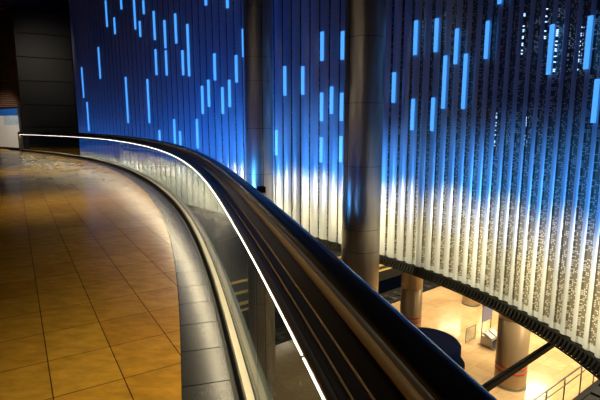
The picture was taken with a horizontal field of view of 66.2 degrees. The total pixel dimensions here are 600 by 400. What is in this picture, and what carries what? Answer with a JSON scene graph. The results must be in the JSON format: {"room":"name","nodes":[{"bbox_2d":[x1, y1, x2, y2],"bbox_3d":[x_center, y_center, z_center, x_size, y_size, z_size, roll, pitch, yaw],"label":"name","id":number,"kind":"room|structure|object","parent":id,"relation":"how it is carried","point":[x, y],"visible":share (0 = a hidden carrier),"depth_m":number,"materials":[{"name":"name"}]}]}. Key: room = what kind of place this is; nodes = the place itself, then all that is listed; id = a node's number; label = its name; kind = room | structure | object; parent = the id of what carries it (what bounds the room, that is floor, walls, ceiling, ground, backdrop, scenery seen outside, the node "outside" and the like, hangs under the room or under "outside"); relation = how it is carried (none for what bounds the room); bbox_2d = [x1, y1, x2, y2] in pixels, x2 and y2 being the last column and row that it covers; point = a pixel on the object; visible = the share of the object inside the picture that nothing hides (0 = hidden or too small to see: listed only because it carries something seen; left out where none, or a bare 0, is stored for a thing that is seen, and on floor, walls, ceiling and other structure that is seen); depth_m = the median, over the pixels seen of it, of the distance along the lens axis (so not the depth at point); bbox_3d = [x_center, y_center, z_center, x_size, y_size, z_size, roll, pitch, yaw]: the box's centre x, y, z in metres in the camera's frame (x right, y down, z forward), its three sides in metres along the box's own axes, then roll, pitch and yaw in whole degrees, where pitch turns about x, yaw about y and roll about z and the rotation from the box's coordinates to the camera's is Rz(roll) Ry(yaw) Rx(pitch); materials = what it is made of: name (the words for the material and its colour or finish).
{"room":"lobby balcony walkway","nodes":[
{"label":"lobby balcony walkway","id":0,"kind":"room"},
{"bbox_2d":[0,5,24,147],"bbox_3d":[-20.559,-8.398,30.759,8.000,9.810,0.461,6,11,34],"label":"wall","id":1,"kind":"structure","parent":0,"point":[9,82],"depth_m":28.85,"materials":[{"name":"brown"}]},
{"bbox_2d":[0,147,24,149],"bbox_3d":[-20.696,-3.585,31.350,8.000,0.140,0.040,6,11,34],"label":"baseboard","id":2,"kind":"structure","parent":1,"relation":"attached to","point":[12,148],"depth_m":30.18,"materials":[{"name":"black paint"}]},
{"bbox_2d":[0,108,18,147],"bbox_3d":[-18.873,-4.651,29.837,3.200,2.465,0.087,6,11,34],"label":"information board","id":3,"kind":"object","parent":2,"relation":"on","point":[9,126],"visible":0.93,"depth_m":29.77,"materials":[{"name":"grey"}]},
{"bbox_2d":[11,0,79,154],"bbox_3d":[-14.132,-5.458,31.093,8.000,15.900,0.480,-6,11,-32],"label":"wall","id":4,"kind":"structure","parent":0,"point":[42,37],"depth_m":29.19,"materials":[{"name":"black paint"}]},
{"bbox_2d":[0,0,58,10],"bbox_3d":[-16.533,-12.382,28.021,3.200,1.200,0.500,-6,11,-32],"label":"trim","id":5,"kind":"structure","parent":4,"relation":"attached to","point":[53,5],"depth_m":28.08,"materials":[{"name":"black"}]},
{"bbox_2d":[0,149,181,399],"bbox_3d":[-14.513,-0.478,12.789,30.975,0.001,48.604,0,9,0],"label":"floor","id":6,"kind":"structure","parent":0,"point":[89,305],"depth_m":4.63,"materials":[{"name":"brown tile"}]},
{"bbox_2d":[17,105,23,147],"bbox_3d":[-17.510,-4.529,28.827,0.140,2.800,0.140,6,11,34],"label":"post","id":7,"kind":"object","parent":6,"relation":"on","point":[18,106],"visible":0.56,"depth_m":28.70,"materials":[{"name":"grey metal"}]},
{"bbox_2d":[212,237,401,321],"bbox_3d":[-1.460,3.533,26.322,70.000,0.500,11.000,-7,12,-38],"label":"floor","id":8,"kind":"structure","parent":0,"point":[232,252],"depth_m":24.74,"materials":[{"name":"grey"}]},
{"bbox_2d":[235,289,247,294],"bbox_3d":[0.772,3.739,23.492,70.000,0.012,0.300,-7,12,-38],"label":"trim","id":9,"kind":"structure","parent":8,"relation":"on","point":[246,290],"depth_m":20.78,"materials":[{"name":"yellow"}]},
{"bbox_2d":[230,256,340,284],"bbox_3d":[-0.034,3.573,24.499,70.000,0.012,0.300,-7,12,-38],"label":"trim","id":10,"kind":"structure","parent":8,"relation":"on","point":[339,257],"depth_m":22.23,"materials":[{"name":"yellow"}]},
{"bbox_2d":[239,264,383,305],"bbox_3d":[1.485,3.885,22.601,70.000,0.012,0.300,-7,12,-38],"label":"trim","id":11,"kind":"structure","parent":8,"relation":"on","point":[380,265],"depth_m":19.61,"materials":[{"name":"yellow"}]},
{"bbox_2d":[241,267,390,310],"bbox_3d":[1.876,3.965,22.113,70.000,0.012,0.200,-7,12,-38],"label":"trim","id":12,"kind":"structure","parent":8,"relation":"on","point":[247,308],"depth_m":23.84,"materials":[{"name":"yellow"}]},
{"bbox_2d":[275,279,434,341],"bbox_3d":[2.880,5.509,21.078,70.000,0.300,3.000,-7,12,-38],"label":"floor","id":13,"kind":"structure","parent":0,"point":[280,329],"depth_m":23.44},
{"bbox_2d":[275,281,436,339],"bbox_3d":[5.378,5.015,22.944,48.555,0.068,2.401,-7,12,-38],"label":"sleeper","id":14,"kind":"object","parent":13,"relation":"on","point":[427,286],"visible":0.03,"depth_m":23.23,"materials":[{"name":"grey concrete"}]},
{"bbox_2d":[275,282,432,337],"bbox_3d":[2.458,5.136,21.558,70.000,0.140,0.070,-7,12,-38],"label":"track rail","id":15,"kind":"object","parent":14,"relation":"on","point":[427,283],"visible":0.02,"depth_m":23.01,"materials":[{"name":"silver metal"}]},
{"bbox_2d":[270,286,597,399],"bbox_3d":[14.350,6.776,6.569,70.000,0.500,34.000,-7,12,-38],"label":"floor","id":16,"kind":"structure","parent":0,"point":[443,309],"depth_m":14.69,"materials":[{"name":"beige tile"}]},
{"bbox_2d":[243,0,274,389],"bbox_3d":[-1.090,-2.442,12.165,0.740,15.880,0.740,0,9,0],"label":"steel column","id":17,"kind":"structure","parent":16,"relation":"on","point":[257,14],"depth_m":11.98,"materials":[{"name":"grey metal"}]},
{"bbox_2d":[275,285,439,344],"bbox_3d":[3.872,4.374,19.619,70.000,0.012,0.200,-7,12,-38],"label":"trim","id":18,"kind":"structure","parent":16,"relation":"on","point":[435,286],"depth_m":19.61,"materials":[{"name":"black paint"}]},
{"bbox_2d":[341,0,386,291],"bbox_3d":[1.235,-1.911,8.928,0.770,15.880,0.770,0,9,0],"label":"steel column","id":19,"kind":"structure","parent":16,"relation":"on","point":[365,20],"depth_m":8.73,"materials":[{"name":"grey metal"}]},
{"bbox_2d":[400,272,422,326],"bbox_3d":[3.800,2.932,15.631,0.750,4.150,0.750,0,9,0],"label":"pillar","id":20,"kind":"structure","parent":16,"relation":"on","point":[411,286],"depth_m":15.40,"materials":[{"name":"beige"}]},
{"bbox_2d":[417,327,464,369],"bbox_3d":[3.860,4.768,14.108,2.280,1.020,2.280,0,9,0],"label":"seat","id":21,"kind":"object","parent":16,"relation":"on","point":[449,344],"visible":0.16,"depth_m":13.89,"materials":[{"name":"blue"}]},
{"bbox_2d":[459,357,464,369],"bbox_3d":[3.860,4.995,14.146,2.280,0.360,2.280,0,9,0],"label":"seat cushion","id":22,"kind":"object","parent":21,"relation":"on","point":[462,364],"depth_m":13.71,"materials":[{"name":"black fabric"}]},
{"bbox_2d":[461,295,479,306],"bbox_3d":[7.250,2.349,19.184,0.750,4.150,0.750,0,9,0],"label":"pillar","id":23,"kind":"structure","parent":16,"relation":"on","point":[466,301],"depth_m":19.20,"materials":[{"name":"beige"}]},
{"bbox_2d":[465,324,475,342],"bbox_3d":[5.980,4.680,16.121,0.624,0.542,0.025,-7,12,-37],"label":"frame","id":24,"kind":"object","parent":16,"relation":"on","point":[475,324],"visible":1,"depth_m":16.08,"materials":[{"name":"white wood"}]},
{"bbox_2d":[478,303,496,349],"bbox_3d":[6.594,4.265,15.754,0.700,1.450,0.600,-7,12,-37],"label":"sign stand","id":25,"kind":"object","parent":16,"relation":"on","point":[485,341],"visible":0.63,"depth_m":15.74,"materials":[{"name":"grey metal"}]},
{"bbox_2d":[478,328,496,349],"bbox_3d":[6.594,4.750,15.834,0.700,0.466,0.600,-7,12,-37],"label":"tray","id":26,"kind":"object","parent":25,"relation":"on","point":[485,341],"depth_m":15.70,"materials":[{"name":"grey metal"}]},
{"bbox_2d":[485,331,494,338],"bbox_3d":[6.480,4.609,15.695,0.240,0.143,0.279,-7,12,-37],"label":"pile","id":27,"kind":"object","parent":25,"relation":"on","point":[491,336],"visible":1,"depth_m":15.68,"materials":[{"name":"white paper"}]},
{"bbox_2d":[489,329,496,336],"bbox_3d":[6.724,4.578,15.883,0.240,0.143,0.279,-7,12,-37],"label":"pile","id":28,"kind":"object","parent":25,"relation":"on","point":[493,331],"visible":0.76,"depth_m":15.88,"materials":[{"name":"white paper"}]},
{"bbox_2d":[494,313,530,391],"bbox_3d":[6.150,3.337,13.164,0.890,4.150,0.890,0,9,0],"label":"pillar","id":29,"kind":"structure","parent":16,"relation":"on","point":[513,340],"depth_m":13.01,"materials":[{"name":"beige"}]},
{"bbox_2d":[533,366,593,399],"bbox_3d":[6.398,5.167,11.677,5.119,1.021,0.044,-7,12,-36],"label":"stair railing","id":30,"kind":"object","parent":16,"relation":"on","point":[579,367],"visible":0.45,"depth_m":12.00,"materials":[{"name":"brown metal"}]},
{"bbox_2d":[572,380,599,399],"bbox_3d":[7.005,5.500,11.148,5.600,0.535,1.450,-7,12,-36],"label":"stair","id":31,"kind":"structure","parent":16,"relation":"on","point":[592,392],"depth_m":12.31,"materials":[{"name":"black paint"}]},
{"bbox_3d":[2.281,0.747,15.391,50.877,0.140,66.255,0,9,0],"label":"ceiling","id":32,"kind":"structure","parent":0,"visible":0},
{"bbox_2d":[186,204,599,379],"bbox_3d":[-3.058,0.762,15.170,5.005,0.212,29.994,-5,11,-30],"label":"beam","id":33,"kind":"structure","parent":32,"relation":"attached to","point":[586,359],"depth_m":8.29,"materials":[{"name":"grey metal"}]},
{"bbox_2d":[68,0,599,358],"bbox_3d":[-2.891,-5.013,14.246,5.081,11.480,30.234,-5,11,-30],"label":"wall","id":34,"kind":"structure","parent":33,"relation":"on","point":[501,199],"depth_m":9.73,"materials":[{"name":"blue"}]},
{"bbox_2d":[81,67,83,97],"bbox_3d":[-11.708,-6.325,24.770,0.030,1.600,0.125,-9,13,-42],"label":"light bar","id":35,"kind":"object","parent":34,"relation":"attached to","point":[81,67],"visible":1,"depth_m":24.75,"materials":[{"name":"blue plastic"}]},
{"bbox_2d":[86,102,89,130],"bbox_3d":[-11.414,-4.488,24.753,0.030,1.540,0.125,-9,13,-42],"label":"light bar","id":36,"kind":"object","parent":34,"relation":"attached to","point":[86,102],"visible":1,"depth_m":24.72,"materials":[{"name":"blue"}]},
{"bbox_2d":[97,47,100,78],"bbox_3d":[-9.946,-6.785,22.785,0.030,1.510,0.125,-9,13,-42],"label":"light bar","id":37,"kind":"object","parent":34,"relation":"attached to","point":[97,47],"visible":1,"depth_m":22.76,"materials":[{"name":"blue plastic"}]},
{"bbox_2d":[105,0,107,26],"bbox_3d":[-9.063,-8.715,21.515,0.030,1.170,0.125,-9,13,-43],"label":"light bar","id":38,"kind":"object","parent":34,"relation":"attached to","point":[105,0],"visible":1,"depth_m":21.50,"materials":[{"name":"blue plastic"}]},
{"bbox_2d":[18,151,233,399],"bbox_3d":[-5.753,0.073,9.588,5.550,0.050,44.107,-4,10,-25],"label":"trim","id":39,"kind":"structure","parent":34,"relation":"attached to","point":[204,370],"depth_m":3.83,"materials":[{"name":"grey stone"}]},
{"bbox_2d":[125,77,128,122],"bbox_3d":[-7.881,-4.545,20.933,0.030,2.050,0.125,-9,13,-43],"label":"light bar","id":40,"kind":"object","parent":34,"relation":"attached to","point":[125,77],"visible":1,"depth_m":20.91,"materials":[{"name":"blue plastic"}]},
{"bbox_2d":[133,0,135,28],"bbox_3d":[-6.993,-7.838,19.444,0.030,1.190,0.125,-9,13,-43],"label":"light bar","id":41,"kind":"object","parent":34,"relation":"attached to","point":[133,0],"visible":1,"depth_m":19.42,"materials":[{"name":"blue plastic"}]},
{"bbox_2d":[139,21,140,36],"bbox_3d":[-6.697,-7.156,19.240,0.030,0.630,0.125,-9,13,-43],"label":"light bar","id":42,"kind":"object","parent":34,"relation":"attached to","point":[139,21],"visible":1,"depth_m":19.21,"materials":[{"name":"blue plastic"}]},
{"bbox_2d":[146,79,149,122],"bbox_3d":[-6.401,-4.169,19.414,0.030,1.820,0.125,-9,13,-43],"label":"light bar","id":43,"kind":"object","parent":34,"relation":"attached to","point":[146,79],"visible":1,"depth_m":19.40,"materials":[{"name":"blue plastic"}]},
{"bbox_2d":[152,11,155,39],"bbox_3d":[-5.811,-6.949,18.324,0.030,1.100,0.125,-9,13,-43],"label":"light bar","id":44,"kind":"object","parent":34,"relation":"attached to","point":[153,12],"visible":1,"depth_m":18.30,"materials":[{"name":"blue plastic"}]},
{"bbox_2d":[154,49,157,74],"bbox_3d":[-5.811,-5.558,18.552,0.030,1.000,0.125,-9,13,-43],"label":"light bar","id":45,"kind":"object","parent":34,"relation":"attached to","point":[155,53],"visible":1,"depth_m":18.52,"materials":[{"name":"blue plastic"}]},
{"bbox_2d":[163,20,166,47],"bbox_3d":[-5.223,-6.409,17.777,0.030,1.030,0.125,-9,13,-42],"label":"light bar","id":46,"kind":"object","parent":34,"relation":"attached to","point":[164,25],"visible":1,"depth_m":17.75,"materials":[{"name":"blue plastic"}]},
{"bbox_2d":[165,50,167,74],"bbox_3d":[-5.223,-5.348,17.951,0.030,0.940,0.125,-9,13,-42],"label":"light bar","id":47,"kind":"object","parent":34,"relation":"attached to","point":[166,69],"visible":1,"depth_m":17.93,"materials":[{"name":"blue plastic"}]},
{"bbox_2d":[173,119,175,143],"bbox_3d":[-4.930,-2.603,18.083,0.030,1.140,0.125,-9,13,-42],"label":"light bar","id":48,"kind":"object","parent":34,"relation":"attached to","point":[174,130],"visible":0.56,"depth_m":18.05,"materials":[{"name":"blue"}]},
{"bbox_2d":[174,13,176,43],"bbox_3d":[-4.637,-6.391,17.142,0.030,1.060,0.125,-9,13,-42],"label":"light bar","id":49,"kind":"object","parent":34,"relation":"attached to","point":[175,23],"visible":1,"depth_m":17.12,"materials":[{"name":"blue plastic"}]},
{"bbox_2d":[181,50,183,74],"bbox_3d":[-4.344,-5.082,17.038,0.030,0.890,0.125,-9,13,-42],"label":"light bar","id":50,"kind":"object","parent":34,"relation":"attached to","point":[182,53],"visible":1,"depth_m":17.01,"materials":[{"name":"blue plastic"}]},
{"bbox_2d":[186,24,188,50],"bbox_3d":[-4.051,-5.860,16.591,0.030,0.930,0.125,-9,13,-42],"label":"light bar","id":51,"kind":"object","parent":34,"relation":"attached to","point":[187,27],"visible":1,"depth_m":16.57,"materials":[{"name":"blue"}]},
{"bbox_2d":[187,51,189,75],"bbox_3d":[-4.051,-4.957,16.740,0.030,0.880,0.125,-9,13,-42],"label":"light bar","id":52,"kind":"object","parent":34,"relation":"attached to","point":[188,54],"visible":1,"depth_m":16.71,"materials":[{"name":"blue plastic"}]},
{"bbox_2d":[196,119,198,148],"bbox_3d":[-3.759,-2.424,16.836,0.030,1.070,0.125,-9,13,-42],"label":"light bar","id":53,"kind":"object","parent":34,"relation":"attached to","point":[197,134],"visible":1,"depth_m":16.82,"materials":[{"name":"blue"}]},
{"bbox_2d":[201,86,203,113],"bbox_3d":[-3.467,-3.552,16.331,0.030,0.980,0.125,-9,13,-42],"label":"light bar","id":54,"kind":"object","parent":34,"relation":"attached to","point":[202,97],"visible":1,"depth_m":16.32,"materials":[{"name":"blue plastic"}]},
{"bbox_2d":[207,80,209,106],"bbox_3d":[-3.175,-3.708,15.985,0.030,0.920,0.125,-8,13,-42],"label":"light bar","id":55,"kind":"object","parent":34,"relation":"attached to","point":[208,81],"visible":1,"depth_m":15.96,"materials":[{"name":"blue plastic"}]},
{"bbox_2d":[213,53,215,79],"bbox_3d":[-2.884,-4.496,15.537,0.030,0.880,0.124,-8,13,-42],"label":"light bar","id":56,"kind":"object","parent":34,"relation":"attached to","point":[214,54],"visible":1,"depth_m":15.51,"materials":[{"name":"blue plastic"}]},
{"bbox_2d":[221,87,223,113],"bbox_3d":[-2.596,-3.330,15.411,0.030,0.880,0.122,-8,13,-42],"label":"light bar","id":57,"kind":"object","parent":34,"relation":"attached to","point":[222,88],"visible":1,"depth_m":15.39,"materials":[{"name":"blue plastic"}]},
{"bbox_2d":[228,80,230,106],"bbox_3d":[-2.312,-3.492,15.071,0.030,0.870,0.121,-8,13,-42],"label":"light bar","id":58,"kind":"object","parent":34,"relation":"attached to","point":[229,81],"visible":1,"depth_m":15.05,"materials":[{"name":"blue plastic"}]},
{"bbox_2d":[234,55,237,81],"bbox_3d":[-2.033,-4.178,14.650,0.030,0.840,0.119,-8,13,-42],"label":"light bar","id":59,"kind":"object","parent":34,"relation":"attached to","point":[235,56],"visible":1,"depth_m":14.63,"materials":[{"name":"blue plastic"}]},
{"bbox_2d":[242,29,243,56],"bbox_3d":[-1.756,-4.859,14.232,0.030,0.840,0.118,-8,13,-42],"label":"light bar","id":60,"kind":"object","parent":34,"relation":"attached to","point":[242,29],"visible":0.53,"depth_m":14.24,"materials":[{"name":"blue plastic"}]},
{"bbox_2d":[275,130,277,154],"bbox_3d":[-0.690,-1.690,13.568,0.030,0.740,0.112,-8,13,-42],"label":"light bar","id":61,"kind":"object","parent":34,"relation":"attached to","point":[276,131],"visible":1,"depth_m":13.55,"materials":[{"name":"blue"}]},
{"bbox_2d":[283,66,285,95],"bbox_3d":[-0.432,-3.366,13.006,0.030,0.810,0.110,-8,13,-42],"label":"light bar","id":62,"kind":"object","parent":34,"relation":"attached to","point":[284,67],"visible":1,"depth_m":12.99,"materials":[{"name":"blue plastic"}]},
{"bbox_2d":[301,66,303,94],"bbox_3d":[0.073,-3.236,12.463,0.030,0.750,0.107,-8,12,-42],"label":"light bar","id":63,"kind":"object","parent":34,"relation":"attached to","point":[302,67],"visible":1,"depth_m":12.45,"materials":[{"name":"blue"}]},
{"bbox_2d":[319,137,322,162],"bbox_3d":[0.563,-1.333,12.226,0.030,0.670,0.105,-8,12,-41],"label":"light bar","id":64,"kind":"object","parent":34,"relation":"attached to","point":[321,138],"visible":1,"depth_m":12.21,"materials":[{"name":"blue plastic"}]},
{"bbox_2d":[320,93,322,120],"bbox_3d":[0.563,-2.438,12.045,0.030,0.730,0.105,-8,12,-41],"label":"light bar","id":65,"kind":"object","parent":34,"relation":"attached to","point":[321,94],"visible":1,"depth_m":12.03,"materials":[{"name":"blue plastic"}]},
{"bbox_2d":[320,31,323,60],"bbox_3d":[0.563,-3.943,11.798,0.030,0.720,0.105,-8,12,-41],"label":"light bar","id":66,"kind":"object","parent":34,"relation":"attached to","point":[322,32],"visible":1,"depth_m":11.78,"materials":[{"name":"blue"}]},
{"bbox_2d":[330,87,332,113],"bbox_3d":[0.803,-2.548,11.757,0.030,0.680,0.103,-8,12,-41],"label":"light bar","id":67,"kind":"object","parent":34,"relation":"attached to","point":[331,88],"visible":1,"depth_m":11.74,"materials":[{"name":"blue plastic"}]},
{"bbox_2d":[339,136,342,161],"bbox_3d":[1.040,-1.292,11.697,0.030,0.660,0.102,-8,12,-41],"label":"light bar","id":68,"kind":"object","parent":34,"relation":"attached to","point":[340,137],"visible":1,"depth_m":11.68,"materials":[{"name":"blue plastic"}]},
{"bbox_2d":[339,93,343,120],"bbox_3d":[1.040,-2.333,11.526,0.030,0.690,0.102,-8,12,-41],"label":"light bar","id":69,"kind":"object","parent":34,"relation":"attached to","point":[341,94],"visible":0.96,"depth_m":11.51,"materials":[{"name":"blue plastic"}]},
{"bbox_2d":[340,31,343,59],"bbox_3d":[1.040,-3.793,11.286,0.030,0.670,0.102,-8,12,-41],"label":"light bar","id":70,"kind":"object","parent":34,"relation":"attached to","point":[342,32],"visible":0.98,"depth_m":11.28,"materials":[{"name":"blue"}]},
{"bbox_2d":[391,72,395,102],"bbox_3d":[2.083,-2.501,10.237,0.030,0.660,0.088,-7,11,-35],"label":"light bar","id":71,"kind":"object","parent":34,"relation":"attached to","point":[393,73],"visible":1,"depth_m":10.22,"materials":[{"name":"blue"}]},
{"bbox_2d":[410,99,414,129],"bbox_3d":[2.409,-1.830,9.856,0.030,0.660,0.083,-6,11,-32],"label":"light bar","id":72,"kind":"object","parent":34,"relation":"attached to","point":[412,100],"visible":1,"depth_m":9.84,"materials":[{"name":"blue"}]},
{"bbox_2d":[413,20,417,54],"bbox_3d":[2.409,-3.385,9.601,0.030,0.690,0.083,-6,11,-32],"label":"light bar","id":73,"kind":"object","parent":34,"relation":"attached to","point":[415,21],"visible":1,"depth_m":9.59,"materials":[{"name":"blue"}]},
{"bbox_2d":[430,97,434,130],"bbox_3d":[2.704,-1.750,9.394,0.030,0.670,0.078,-6,11,-31],"label":"light bar","id":74,"kind":"object","parent":34,"relation":"attached to","point":[432,99],"visible":1,"depth_m":9.38,"materials":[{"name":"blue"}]},
{"bbox_2d":[433,18,438,51],"bbox_3d":[2.704,-3.274,9.144,0.030,0.640,0.078,-6,11,-31],"label":"light bar","id":75,"kind":"object","parent":34,"relation":"attached to","point":[436,19],"visible":1,"depth_m":9.13,"materials":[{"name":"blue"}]},
{"bbox_2d":[441,55,446,108],"bbox_3d":[2.841,-2.320,9.072,0.030,1.020,0.076,-5,11,-30],"label":"light bar","id":76,"kind":"object","parent":34,"relation":"attached to","point":[445,56],"visible":1,"depth_m":9.06,"materials":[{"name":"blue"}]},
{"bbox_2d":[453,28,458,63],"bbox_3d":[2.969,-2.921,8.748,0.030,0.650,0.074,-5,11,-29],"label":"light bar","id":77,"kind":"object","parent":34,"relation":"attached to","point":[457,29],"visible":1,"depth_m":8.73,"materials":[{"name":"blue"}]},
{"bbox_2d":[461,54,467,108],"bbox_3d":[3.086,-2.224,8.641,0.030,1.010,0.071,-5,10,-27],"label":"light bar","id":78,"kind":"object","parent":34,"relation":"attached to","point":[465,55],"visible":1,"depth_m":8.63,"materials":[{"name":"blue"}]},
{"bbox_2d":[483,21,489,58],"bbox_3d":[3.290,-2.821,8.108,0.030,0.640,0.068,-4,10,-23],"label":"light bar","id":79,"kind":"object","parent":34,"relation":"attached to","point":[487,26],"visible":1,"depth_m":8.10,"materials":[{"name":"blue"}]},
{"bbox_2d":[546,24,554,74],"bbox_3d":[3.730,-2.240,6.858,0.030,0.720,0.068,-2,10,-13],"label":"light bar","id":80,"kind":"object","parent":34,"relation":"attached to","point":[552,26],"visible":1,"depth_m":6.84,"materials":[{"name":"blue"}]},
{"bbox_2d":[583,15,592,68],"bbox_3d":[3.873,-2.114,6.184,0.030,0.690,0.068,-1,9,-9],"label":"light bar","id":81,"kind":"object","parent":34,"relation":"attached to","point":[590,18],"visible":1,"depth_m":6.17,"materials":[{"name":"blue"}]},
{"bbox_2d":[590,79,599,122],"bbox_3d":[3.903,-1.307,6.082,0.030,0.570,0.068,-1,9,-6],"label":"light bar","id":82,"kind":"object","parent":34,"relation":"attached to","point":[597,81],"visible":1,"depth_m":6.07,"materials":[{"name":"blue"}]},
{"bbox_2d":[482,342,553,391],"bbox_3d":[1.860,2.559,5.614,5.529,0.101,0.070,-7,12,-38],"label":"tie beam","id":83,"kind":"structure","parent":33,"relation":"attached to","point":[495,381],"depth_m":6.55,"materials":[{"name":"black metal"}]},
{"bbox_3d":[-14.255,-0.170,12.831,31.490,0.500,48.622,0,9,0],"label":"trim","id":84,"kind":"structure","parent":0,"visible":0},
{"bbox_2d":[17,131,496,399],"bbox_3d":[-6.034,-0.894,11.805,4.460,1.260,39.767,-5,10,-27],"label":"balustrade","id":85,"kind":"object","parent":84,"relation":"on","point":[354,343],"visible":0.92,"depth_m":1.38,"materials":[{"name":"black metal"}]},
{"bbox_2d":[257,186,265,192],"bbox_3d":[-0.255,-0.069,3.028,0.050,0.040,0.060,-3,10,-16],"label":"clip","id":86,"kind":"object","parent":85,"relation":"attached to","point":[262,189],"visible":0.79,"depth_m":3.00,"materials":[{"name":"black paint"}]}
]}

